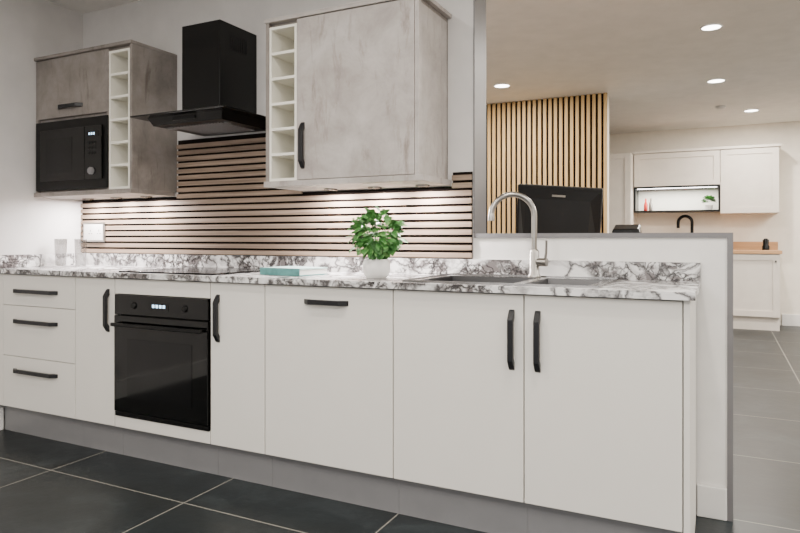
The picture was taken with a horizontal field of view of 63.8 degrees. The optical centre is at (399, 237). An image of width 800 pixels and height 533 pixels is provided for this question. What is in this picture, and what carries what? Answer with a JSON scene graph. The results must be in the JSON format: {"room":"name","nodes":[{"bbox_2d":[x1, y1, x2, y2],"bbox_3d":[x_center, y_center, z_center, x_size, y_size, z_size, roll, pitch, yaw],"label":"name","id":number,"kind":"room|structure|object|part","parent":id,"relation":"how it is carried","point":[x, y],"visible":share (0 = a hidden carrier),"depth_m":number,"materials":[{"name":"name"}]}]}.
{"room":"store","nodes":[
{"label":"store","id":0,"kind":"room"},
{"bbox_2d":[0,0,82,427],"bbox_3d":[-1.839,-0.170,4.492,0.200,2.450,11.600,0,0,27],"label":"wall","id":1,"kind":"structure","parent":0,"point":[29,29],"depth_m":3.67,"materials":[{"name":"paint"}]},
{"bbox_2d":[0,408,3,429],"bbox_3d":[-3.259,0.995,1.399,0.018,0.120,4.796,0,0,27],"label":"baseboard","id":2,"kind":"structure","parent":1,"relation":"attached to","point":[1,409],"depth_m":3.53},
{"bbox_2d":[0,325,799,532],"bbox_3d":[1.629,1.105,2.763,7.950,0.100,12.000,0,0,27],"label":"floor","id":3,"kind":"structure","parent":0,"point":[47,485],"depth_m":2.70,"materials":[{"name":"tile"}]},
{"bbox_2d":[0,273,83,445],"bbox_3d":[-1.812,0.624,3.576,0.664,0.862,0.536,0,0,27],"label":"drawer unit","id":4,"kind":"object","parent":3,"relation":"on","point":[38,312],"visible":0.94,"depth_m":3.35,"materials":[{"name":"white wood"}]},
{"bbox_3d":[-1.906,0.703,3.338,0.358,0.020,0.026,0,0,27],"label":"handle","id":5,"kind":"part","parent":4,"relation":"part of","materials":[{"name":"black metal"}]},
{"bbox_3d":[-1.906,0.440,3.338,0.358,0.020,0.026,0,0,27],"label":"handle","id":6,"kind":"part","parent":4,"relation":"part of","materials":[{"name":"black metal"}]},
{"bbox_3d":[-1.906,0.280,3.338,0.358,0.020,0.026,0,0,27],"label":"handle","id":7,"kind":"part","parent":4,"relation":"part of","materials":[{"name":"black metal"}]},
{"bbox_3d":[-1.877,0.767,3.349,0.577,0.272,0.019,0,0,27],"label":"drawer","id":8,"kind":"part","parent":4,"relation":"part of","materials":[{"name":"white wood"}]},
{"bbox_3d":[-1.877,0.494,3.349,0.577,0.268,0.019,0,0,27],"label":"drawer","id":9,"kind":"part","parent":4,"relation":"part of","materials":[{"name":"white wood"}]},
{"bbox_3d":[-1.877,0.276,3.349,0.577,0.162,0.019,0,0,27],"label":"drawer","id":10,"kind":"part","parent":4,"relation":"part of","materials":[{"name":"white wood"}]},
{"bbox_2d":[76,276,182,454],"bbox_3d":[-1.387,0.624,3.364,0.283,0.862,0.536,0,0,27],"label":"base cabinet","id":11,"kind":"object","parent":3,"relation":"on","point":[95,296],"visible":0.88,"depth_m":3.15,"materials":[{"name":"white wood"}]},
{"bbox_3d":[-1.490,0.549,3.156,0.280,0.708,0.019,0,0,27],"label":"door","id":12,"kind":"part","parent":11,"relation":"part of","materials":[{"name":"white wood"}]},
{"bbox_3d":[-1.414,0.350,3.093,0.020,0.208,0.026,0,0,27],"label":"handle","id":13,"kind":"part","parent":11,"relation":"part of","materials":[{"name":"black metal"}]},
{"bbox_2d":[115,278,217,474],"bbox_3d":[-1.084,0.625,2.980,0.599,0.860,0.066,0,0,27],"label":"housing","id":14,"kind":"object","parent":3,"relation":"on","point":[179,446],"visible":0.95,"depth_m":2.96,"materials":[{"name":"white wood"}]},
{"bbox_2d":[110,294,210,430],"bbox_3d":[-1.008,0.557,3.131,0.586,0.579,0.495,0,0,27],"label":"built-in oven","id":15,"kind":"object","parent":14,"relation":"in","point":[162,344],"visible":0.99,"depth_m":2.92,"materials":[{"name":"black glass"}]},
{"bbox_3d":[-1.248,0.317,3.011,0.032,0.032,0.010,0,0,27],"label":"knob","id":16,"kind":"part","parent":15,"relation":"part of","materials":[{"name":"black plastic"}]},
{"bbox_3d":[-1.097,0.837,2.952,0.586,0.020,0.016,0,0,27],"label":"vent trim","id":17,"kind":"part","parent":15,"relation":"part of","materials":[{"name":"black metal"}]},
{"bbox_3d":[-1.098,0.316,2.950,0.586,0.095,0.020,0,0,27],"label":"control panel","id":18,"kind":"part","parent":15,"relation":"part of","materials":[{"name":"black glass"}]},
{"bbox_3d":[-0.961,0.317,2.868,0.032,0.032,0.010,0,0,27],"label":"knob","id":19,"kind":"part","parent":15,"relation":"part of","materials":[{"name":"black plastic"}]},
{"bbox_2d":[211,282,271,485],"bbox_3d":[-0.589,0.624,2.967,0.297,0.862,0.536,0,0,27],"label":"base cabinet","id":20,"kind":"object","parent":3,"relation":"on","point":[237,309],"visible":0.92,"depth_m":2.75,"materials":[{"name":"white wood"}]},
{"bbox_3d":[-0.796,0.350,2.785,0.020,0.208,0.026,0,0,27],"label":"handle","id":21,"kind":"part","parent":20,"relation":"part of","materials":[{"name":"black metal"}]},
{"bbox_2d":[265,284,398,513],"bbox_3d":[-0.187,0.624,2.766,0.600,0.862,0.536,0,0,27],"label":"base cabinet","id":22,"kind":"object","parent":3,"relation":"on","point":[329,350],"visible":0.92,"depth_m":2.54,"materials":[{"name":"white wood"}]},
{"bbox_3d":[-0.299,0.255,2.537,0.208,0.020,0.026,0,0,27],"label":"handle","id":23,"kind":"part","parent":22,"relation":"part of","materials":[{"name":"black metal"}]},
{"bbox_2d":[0,253,700,300],"bbox_3d":[-0.542,0.141,2.967,3.481,0.095,0.571,0,0,27],"label":"countertop","id":24,"kind":"structure","parent":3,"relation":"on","point":[639,280],"depth_m":2.77,"materials":[{"name":"white stone"}]},
{"bbox_2d":[54,239,66,265],"bbox_3d":[-1.976,0.085,3.745,0.068,0.159,0.068,0,0,27],"label":"drinking glass","id":25,"kind":"object","parent":24,"relation":"on","point":[60,245],"visible":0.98,"depth_m":3.72,"materials":[{"name":"white"}]},
{"bbox_2d":[74,239,86,265],"bbox_3d":[-1.874,0.085,3.772,0.068,0.159,0.068,0,0,27],"label":"drinking glass","id":26,"kind":"object","parent":24,"relation":"on","point":[80,245],"visible":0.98,"depth_m":3.75,"materials":[{"name":"white"}]},
{"bbox_2d":[119,267,259,274],"bbox_3d":[-0.986,0.161,3.188,0.590,0.007,0.485,0,0,27],"label":"induction hob","id":27,"kind":"object","parent":24,"relation":"in","point":[181,270],"visible":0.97,"depth_m":3.12,"materials":[{"name":"black glass"}]},
{"bbox_2d":[260,266,326,275],"bbox_3d":[-0.478,0.148,2.896,0.240,0.032,0.183,0,0,35],"label":"book","id":28,"kind":"object","parent":24,"relation":"on","point":[279,270],"visible":1,"depth_m":2.83,"materials":[{"name":"teal paper"}]},
{"bbox_2d":[345,206,407,277],"bbox_3d":[-0.097,0.016,2.651,0.263,0.296,0.250,0,0,-15],"label":"potted plant","id":29,"kind":"object","parent":24,"relation":"on","point":[387,245],"visible":1,"depth_m":2.60,"materials":[{"name":"green plant"}]},
{"bbox_3d":[-0.097,0.126,2.652,0.116,0.078,0.116,0,0,27],"label":"pot","id":30,"kind":"part","parent":29,"relation":"part of","materials":[{"name":"white ceramic"}]},
{"bbox_2d":[402,273,619,287],"bbox_3d":[0.438,0.241,2.480,0.718,0.168,0.488,0,0,27],"label":"sink","id":31,"kind":"object","parent":24,"relation":"in","point":[485,279],"visible":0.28,"depth_m":2.55,"materials":[{"name":"metal"}]},
{"bbox_3d":[0.310,0.244,2.516,0.370,0.162,0.350,0,0,27],"label":"bowl","id":32,"kind":"part","parent":31,"relation":"part of","materials":[{"name":"metal"}]},
{"bbox_3d":[0.610,0.214,2.366,0.220,0.102,0.350,0,0,27],"label":"bowl","id":33,"kind":"part","parent":31,"relation":"part of","materials":[{"name":"metal"}]},
{"bbox_2d":[488,192,548,277],"bbox_3d":[0.485,-0.015,2.642,0.246,0.351,0.068,0,0,11],"label":"kitchen faucet","id":34,"kind":"object","parent":24,"relation":"on","point":[535,261],"visible":1,"depth_m":2.63,"materials":[{"name":"silver metal"}]},
{"bbox_3d":[0.375,-0.086,2.642,0.028,0.030,0.029,0,0,27],"label":"spout","id":35,"kind":"part","parent":34,"relation":"part of","materials":[{"name":"silver metal"}]},
{"bbox_3d":[0.591,0.051,2.602,0.013,0.082,0.024,0,0,-17],"label":"lever","id":36,"kind":"part","parent":34,"relation":"part of","materials":[{"name":"silver metal"}]},
{"bbox_2d":[394,289,527,532],"bbox_3d":[0.306,0.624,2.520,0.500,0.862,0.536,0,0,27],"label":"base cabinet","id":37,"kind":"object","parent":3,"relation":"on","point":[459,357],"visible":0.94,"depth_m":2.30,"materials":[{"name":"white wood"}]},
{"bbox_3d":[0.379,0.350,2.199,0.020,0.208,0.026,0,0,27],"label":"handle","id":38,"kind":"part","parent":37,"relation":"part of","materials":[{"name":"black metal"}]},
{"bbox_2d":[525,294,683,532],"bbox_3d":[0.753,0.624,2.297,0.496,0.862,0.536,0,0,27],"label":"base cabinet","id":39,"kind":"object","parent":3,"relation":"on","point":[604,376],"visible":0.96,"depth_m":2.08,"materials":[{"name":"white wood"}]},
{"bbox_3d":[0.460,0.350,2.159,0.020,0.208,0.026,0,0,27],"label":"handle","id":40,"kind":"part","parent":39,"relation":"part of","materials":[{"name":"black metal"}]},
{"bbox_2d":[609,153,635,232],"bbox_3d":[2.604,0.000,8.411,0.855,2.110,0.618,0,0,27],"label":"tall cabinet","id":41,"kind":"object","parent":3,"relation":"on","point":[621,165],"visible":0.13,"depth_m":8.02,"materials":[{"name":"white wood"}]},
{"bbox_2d":[684,300,695,532],"bbox_3d":[0.995,0.623,2.202,0.018,0.865,0.530,0,0,27],"label":"end panel","id":42,"kind":"object","parent":3,"relation":"on","point":[689,306],"visible":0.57,"depth_m":1.97,"materials":[{"name":"white wood"}]},
{"bbox_2d":[733,254,779,330],"bbox_3d":[3.698,0.618,7.854,1.590,0.875,0.638,0,0,27],"label":"base cabinet","id":43,"kind":"object","parent":3,"relation":"on","point":[756,277],"visible":0.23,"depth_m":7.35,"materials":[{"name":"white wood"}]},
{"bbox_3d":[4.014,0.542,7.379,0.594,0.709,0.010,0,0,27],"label":"door panel","id":44,"kind":"part","parent":43,"relation":"part of","materials":[{"name":"white wood"}]},
{"bbox_2d":[733,242,781,253],"bbox_3d":[3.707,0.112,7.850,1.610,0.134,0.638,0,0,27],"label":"countertop","id":45,"kind":"structure","parent":43,"relation":"on","point":[739,247],"depth_m":7.79,"materials":[{"name":"brown wood"}]},
{"bbox_2d":[677,215,693,232],"bbox_3d":[3.595,-0.075,8.097,0.206,0.436,0.056,0,0,27],"label":"faucet","id":46,"kind":"object","parent":45,"relation":"on","point":[690,218],"visible":0.8,"depth_m":8.07,"materials":[{"name":"black metal"}]},
{"bbox_2d":[762,238,769,249],"bbox_3d":[4.334,0.074,7.617,0.080,0.138,0.080,0,0,27],"label":"coffee grinder","id":47,"kind":"object","parent":45,"relation":"on","point":[765,246],"visible":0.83,"depth_m":7.59,"materials":[{"name":"black plastic"}]},
{"bbox_3d":[0.924,0.685,3.534,1.500,0.740,0.750,0,0,27],"label":"desk","id":48,"kind":"object","parent":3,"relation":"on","visible":0},
{"bbox_2d":[517,184,602,232],"bbox_3d":[0.855,0.007,3.484,0.479,0.614,0.240,0,0,27],"label":"computer monitor","id":49,"kind":"object","parent":48,"relation":"on","point":[560,209],"visible":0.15,"depth_m":3.43,"materials":[{"name":"black plastic"}]},
{"bbox_2d":[83,0,726,514],"bbox_3d":[-0.341,-0.170,3.271,3.572,2.450,0.150,0,0,27],"label":"wall","id":50,"kind":"structure","parent":0,"point":[158,24],"depth_m":2.86,"materials":[{"name":"paint"}]},
{"bbox_2d":[34,39,176,199],"bbox_3d":[-1.691,-0.636,3.671,0.790,0.803,0.336,0,0,27],"label":"upper cabinet","id":51,"kind":"object","parent":50,"relation":"attached to","point":[121,80],"visible":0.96,"depth_m":3.51,"materials":[{"name":"wood"}]},
{"bbox_3d":[-1.844,-0.735,3.574,0.208,0.020,0.026,0,0,27],"label":"handle","id":52,"kind":"part","parent":51,"relation":"part of","materials":[{"name":"black metal"}]},
{"bbox_2d":[36,115,108,190],"bbox_3d":[-1.778,-0.465,3.688,0.596,0.390,0.306,0,0,27],"label":"microwave oven","id":53,"kind":"object","parent":51,"relation":"on","point":[72,154],"visible":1,"depth_m":3.55,"materials":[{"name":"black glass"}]},
{"bbox_3d":[-1.885,-0.465,3.593,0.370,0.291,0.012,0,0,27],"label":"door glass","id":54,"kind":"part","parent":53,"relation":"part of","materials":[{"name":"black glass"}]},
{"bbox_3d":[-1.671,-0.364,3.472,0.040,0.040,0.015,0,0,27],"label":"knob","id":55,"kind":"part","parent":53,"relation":"part of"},
{"bbox_3d":[-1.657,-0.465,3.480,0.134,0.291,0.012,0,0,27],"label":"control panel","id":56,"kind":"part","parent":53,"relation":"part of","materials":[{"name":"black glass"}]},
{"bbox_3d":[-1.829,-0.849,3.592,0.606,0.337,0.019,0,0,27],"label":"door","id":57,"kind":"part","parent":51,"relation":"part of","materials":[{"name":"wood"}]},
{"bbox_3d":[-1.341,-0.640,3.510,0.018,0.760,0.312,0,0,27],"label":"panel","id":58,"kind":"part","parent":51,"relation":"part of","materials":[{"name":"wood"}]},
{"bbox_2d":[130,19,265,135],"bbox_3d":[-0.964,-0.811,3.243,0.600,0.518,0.454,0,0,27],"label":"range hood","id":59,"kind":"object","parent":50,"relation":"attached to","point":[219,57],"visible":0.98,"depth_m":3.21,"materials":[{"name":"black painted metal"}]},
{"bbox_3d":[-0.952,-0.576,3.267,0.480,0.037,0.398,0,0,27],"label":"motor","id":60,"kind":"part","parent":59,"relation":"part of","materials":[{"name":"black metal"}]},
{"bbox_2d":[231,35,246,54],"bbox_3d":[-0.816,-0.980,3.268,0.003,0.070,0.120,0,0,27],"label":"vent grille","id":61,"kind":"object","parent":59,"relation":"attached to","point":[238,42],"depth_m":3.26,"materials":[{"name":"black plastic"}]},
{"bbox_2d":[177,133,302,197],"bbox_3d":[-0.876,-0.387,3.443,0.850,0.327,0.017,0,0,27],"label":"backsplash","id":62,"kind":"structure","parent":50,"relation":"attached to","point":[227,166],"depth_m":3.48,"materials":[{"name":"brown wood"}]},
{"bbox_2d":[81,185,472,258],"bbox_3d":[-0.827,-0.070,3.419,2.562,0.326,0.017,0,0,27],"label":"backsplash","id":63,"kind":"structure","parent":50,"relation":"attached to","point":[439,220],"depth_m":3.30,"materials":[{"name":"brown wood"}]},
{"bbox_2d":[83,222,104,241],"bbox_3d":[-1.867,-0.035,3.921,0.190,0.120,0.012,0,0,27],"label":"wall socket","id":64,"kind":"object","parent":63,"relation":"attached to","point":[92,231],"visible":0.86,"depth_m":3.91,"materials":[{"name":"white plastic"}]},
{"bbox_2d":[264,0,451,190],"bbox_3d":[-0.200,-0.622,2.926,0.805,0.773,0.340,0,0,27],"label":"upper cabinet","id":65,"kind":"object","parent":50,"relation":"attached to","point":[357,92],"visible":1,"depth_m":2.78,"materials":[{"name":"wood"}]},
{"bbox_3d":[-0.441,-0.415,2.870,0.020,0.208,0.026,0,0,27],"label":"handle","id":66,"kind":"part","parent":65,"relation":"part of","materials":[{"name":"black metal"}]},
{"bbox_2d":[324,188,336,190],"bbox_3d":[-0.330,-0.230,3.059,0.064,0.008,0.064,0,0,27],"label":"under-cabinet light","id":67,"kind":"object","parent":65,"relation":"attached to","point":[325,189],"visible":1,"depth_m":3.04,"materials":[{"name":"metal"}]},
{"bbox_3d":[-0.199,-0.625,2.775,0.584,0.724,0.019,0,0,27],"label":"door","id":68,"kind":"part","parent":65,"relation":"part of","materials":[{"name":"wood"}]},
{"bbox_2d":[368,186,381,188],"bbox_3d":[-0.115,-0.230,2.951,0.064,0.008,0.064,0,0,27],"label":"under-cabinet light","id":69,"kind":"object","parent":65,"relation":"attached to","point":[372,187],"visible":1,"depth_m":2.93,"materials":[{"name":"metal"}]},
{"bbox_2d":[415,185,429,186],"bbox_3d":[0.100,-0.230,2.844,0.064,0.008,0.064,0,0,27],"label":"under-cabinet light","id":70,"kind":"object","parent":65,"relation":"attached to","point":[415,185],"visible":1,"depth_m":2.83,"materials":[{"name":"metal"}]},
{"bbox_3d":[0.139,-0.625,2.772,0.018,0.730,0.312,0,0,27],"label":"panel","id":71,"kind":"part","parent":65,"relation":"part of","materials":[{"name":"wood"}]},
{"bbox_2d":[452,171,472,187],"bbox_3d":[0.277,-0.259,2.868,0.093,0.072,0.017,0,0,27],"label":"backsplash","id":72,"kind":"structure","parent":50,"relation":"attached to","point":[460,179],"depth_m":2.86,"materials":[{"name":"brown wood"}]},
{"bbox_2d":[473,0,485,232],"bbox_3d":[0.363,-0.708,2.920,0.006,1.374,0.158,0,0,27],"label":"trim","id":73,"kind":"structure","parent":50,"relation":"attached to","point":[479,6],"depth_m":2.91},
{"bbox_2d":[474,233,732,521],"bbox_3d":[0.821,0.517,2.692,1.017,1.075,0.166,0,0,27],"label":"trim","id":74,"kind":"structure","parent":50,"relation":"attached to","point":[729,236],"depth_m":2.40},
{"bbox_2d":[612,224,641,232],"bbox_3d":[0.932,-0.038,2.642,0.109,0.035,0.078,0,0,27],"label":"card reader","id":75,"kind":"object","parent":74,"relation":"on","point":[636,228],"visible":0.98,"depth_m":2.62,"materials":[{"name":"black plastic"}]},
{"bbox_2d":[697,484,726,520],"bbox_3d":[1.174,0.995,2.422,0.102,0.120,0.016,0,0,27],"label":"baseboard","id":76,"kind":"structure","parent":50,"relation":"attached to","point":[711,500],"depth_m":2.42,"materials":[{"name":"white wood"}]},
{"bbox_2d":[45,0,799,133],"bbox_3d":[1.629,-1.445,2.763,7.950,0.100,12.000,0,0,27],"label":"ceiling","id":77,"kind":"structure","parent":0,"point":[653,60],"depth_m":4.94,"materials":[{"name":"paint"}]},
{"bbox_2d":[493,84,510,87],"bbox_3d":[0.932,-1.392,5.882,0.156,0.006,0.156,0,0,27],"label":"recessed light","id":78,"kind":"object","parent":77,"relation":"in","point":[495,85],"visible":1,"depth_m":5.87,"materials":[{"name":"white plastic"}]},
{"bbox_2d":[700,24,722,30],"bbox_3d":[2.057,-1.392,4.249,0.136,0.006,0.136,0,0,27],"label":"recessed light","id":79,"kind":"object","parent":77,"relation":"in","point":[710,27],"visible":1,"depth_m":4.25,"materials":[{"name":"white plastic"}]},
{"bbox_2d":[706,78,725,82],"bbox_3d":[2.802,-1.392,5.698,0.156,0.006,0.156,0,0,27],"label":"recessed light","id":80,"kind":"object","parent":77,"relation":"in","point":[719,80],"visible":1,"depth_m":5.68,"materials":[{"name":"white plastic"}]},
{"bbox_2d":[715,105,725,109],"bbox_3d":[3.391,-1.377,6.801,0.100,0.034,0.100,0,0,27],"label":"smoke detector","id":81,"kind":"object","parent":77,"relation":"attached to","point":[720,107],"visible":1,"depth_m":6.77,"materials":[{"name":"white plastic"}]},
{"bbox_2d":[743,109,758,111],"bbox_3d":[3.838,-1.392,7.026,0.156,0.006,0.156,0,0,27],"label":"recessed light","id":82,"kind":"object","parent":77,"relation":"in","point":[748,110],"visible":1,"depth_m":7.02,"materials":[{"name":"white plastic"}]},
{"bbox_2d":[607,95,608,232],"bbox_3d":[0.878,-0.170,6.842,2.564,2.449,0.170,0,0,27],"label":"wall partition","id":83,"kind":"structure","parent":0,"point":[607,95],"depth_m":6.26,"materials":[{"name":"beige paint"}]},
{"bbox_2d":[486,93,606,232],"bbox_3d":[0.841,-0.169,6.746,2.565,2.448,0.034,0,0,27],"label":"panel","id":84,"kind":"object","parent":83,"relation":"attached to","point":[561,141],"visible":0.19,"depth_m":6.44,"materials":[{"name":"oak wood"},{"name":"black felt"}]},
{"bbox_2d":[609,121,799,324],"bbox_3d":[4.262,-0.170,8.043,7.950,2.450,0.200,0,0,27],"label":"wall","id":85,"kind":"structure","parent":0,"point":[783,227],"depth_m":7.88,"materials":[{"name":"beige paint"}]},
{"bbox_2d":[633,143,780,213],"bbox_3d":[3.769,-0.695,7.964,1.620,0.800,0.378,0,0,27],"label":"upper cabinet","id":86,"kind":"object","parent":85,"relation":"attached to","point":[747,176],"visible":1,"depth_m":7.71,"materials":[{"name":"white wood"}]},
{"bbox_2d":[634,185,719,212],"bbox_3d":[3.492,-0.484,8.113,0.978,0.318,0.357,0,0,27],"label":"display shelf","id":87,"kind":"object","parent":86,"relation":"attached to","point":[665,199],"visible":0.89,"depth_m":8.21,"materials":[{"name":"white wood"}]},
{"bbox_2d":[644,199,647,210],"bbox_3d":[3.157,-0.424,8.259,0.048,0.162,0.048,0,0,27],"label":"bottle","id":88,"kind":"object","parent":87,"relation":"in","point":[645,203],"visible":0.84,"depth_m":8.24,"materials":[{"name":"red glass"}]},
{"bbox_2d":[649,199,652,210],"bbox_3d":[3.211,-0.424,8.232,0.048,0.162,0.048,0,0,27],"label":"bottle","id":89,"kind":"object","parent":87,"relation":"in","point":[650,203],"visible":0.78,"depth_m":8.21,"materials":[{"name":"silver metal"}]},
{"bbox_2d":[701,195,716,209],"bbox_3d":[3.810,-0.439,7.936,0.179,0.191,0.176,0,0,27],"label":"potted plant","id":90,"kind":"object","parent":87,"relation":"on","point":[707,197],"visible":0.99,"depth_m":7.90,"materials":[{"name":"green plant"}]},
{"bbox_3d":[3.810,-0.374,7.933,0.090,0.062,0.090,0,0,27],"label":"pot","id":91,"kind":"part","parent":90,"relation":"part of","materials":[{"name":"white ceramic"}]},
{"bbox_3d":[3.419,-0.855,7.966,0.974,0.414,0.010,0,0,27],"label":"flap panel","id":92,"kind":"part","parent":86,"relation":"part of","materials":[{"name":"white wood"}]},
{"bbox_3d":[3.414,-0.855,7.958,0.974,0.414,0.010,0,0,27],"label":"flap frame","id":93,"kind":"part","parent":86,"relation":"part of","materials":[{"name":"white wood"}]},
{"bbox_3d":[3.769,-1.081,7.964,1.620,0.029,0.378,0,0,27],"label":"cornice","id":94,"kind":"part","parent":86,"relation":"part of","materials":[{"name":"white wood"}]},
{"bbox_3d":[4.133,-0.680,7.610,0.607,0.764,0.010,0,0,27],"label":"door panel","id":95,"kind":"part","parent":86,"relation":"part of","materials":[{"name":"white wood"}]},
{"bbox_3d":[4.129,-0.680,7.601,0.607,0.764,0.010,0,0,27],"label":"door frame","id":96,"kind":"part","parent":86,"relation":"part of","materials":[{"name":"white wood"}]},
{"bbox_2d":[782,314,799,325],"bbox_3d":[6.097,0.985,7.006,3.340,0.140,0.018,0,0,27],"label":"baseboard","id":97,"kind":"structure","parent":85,"relation":"attached to","point":[787,319],"depth_m":7.70,"materials":[{"name":"white wood"}]}
]}

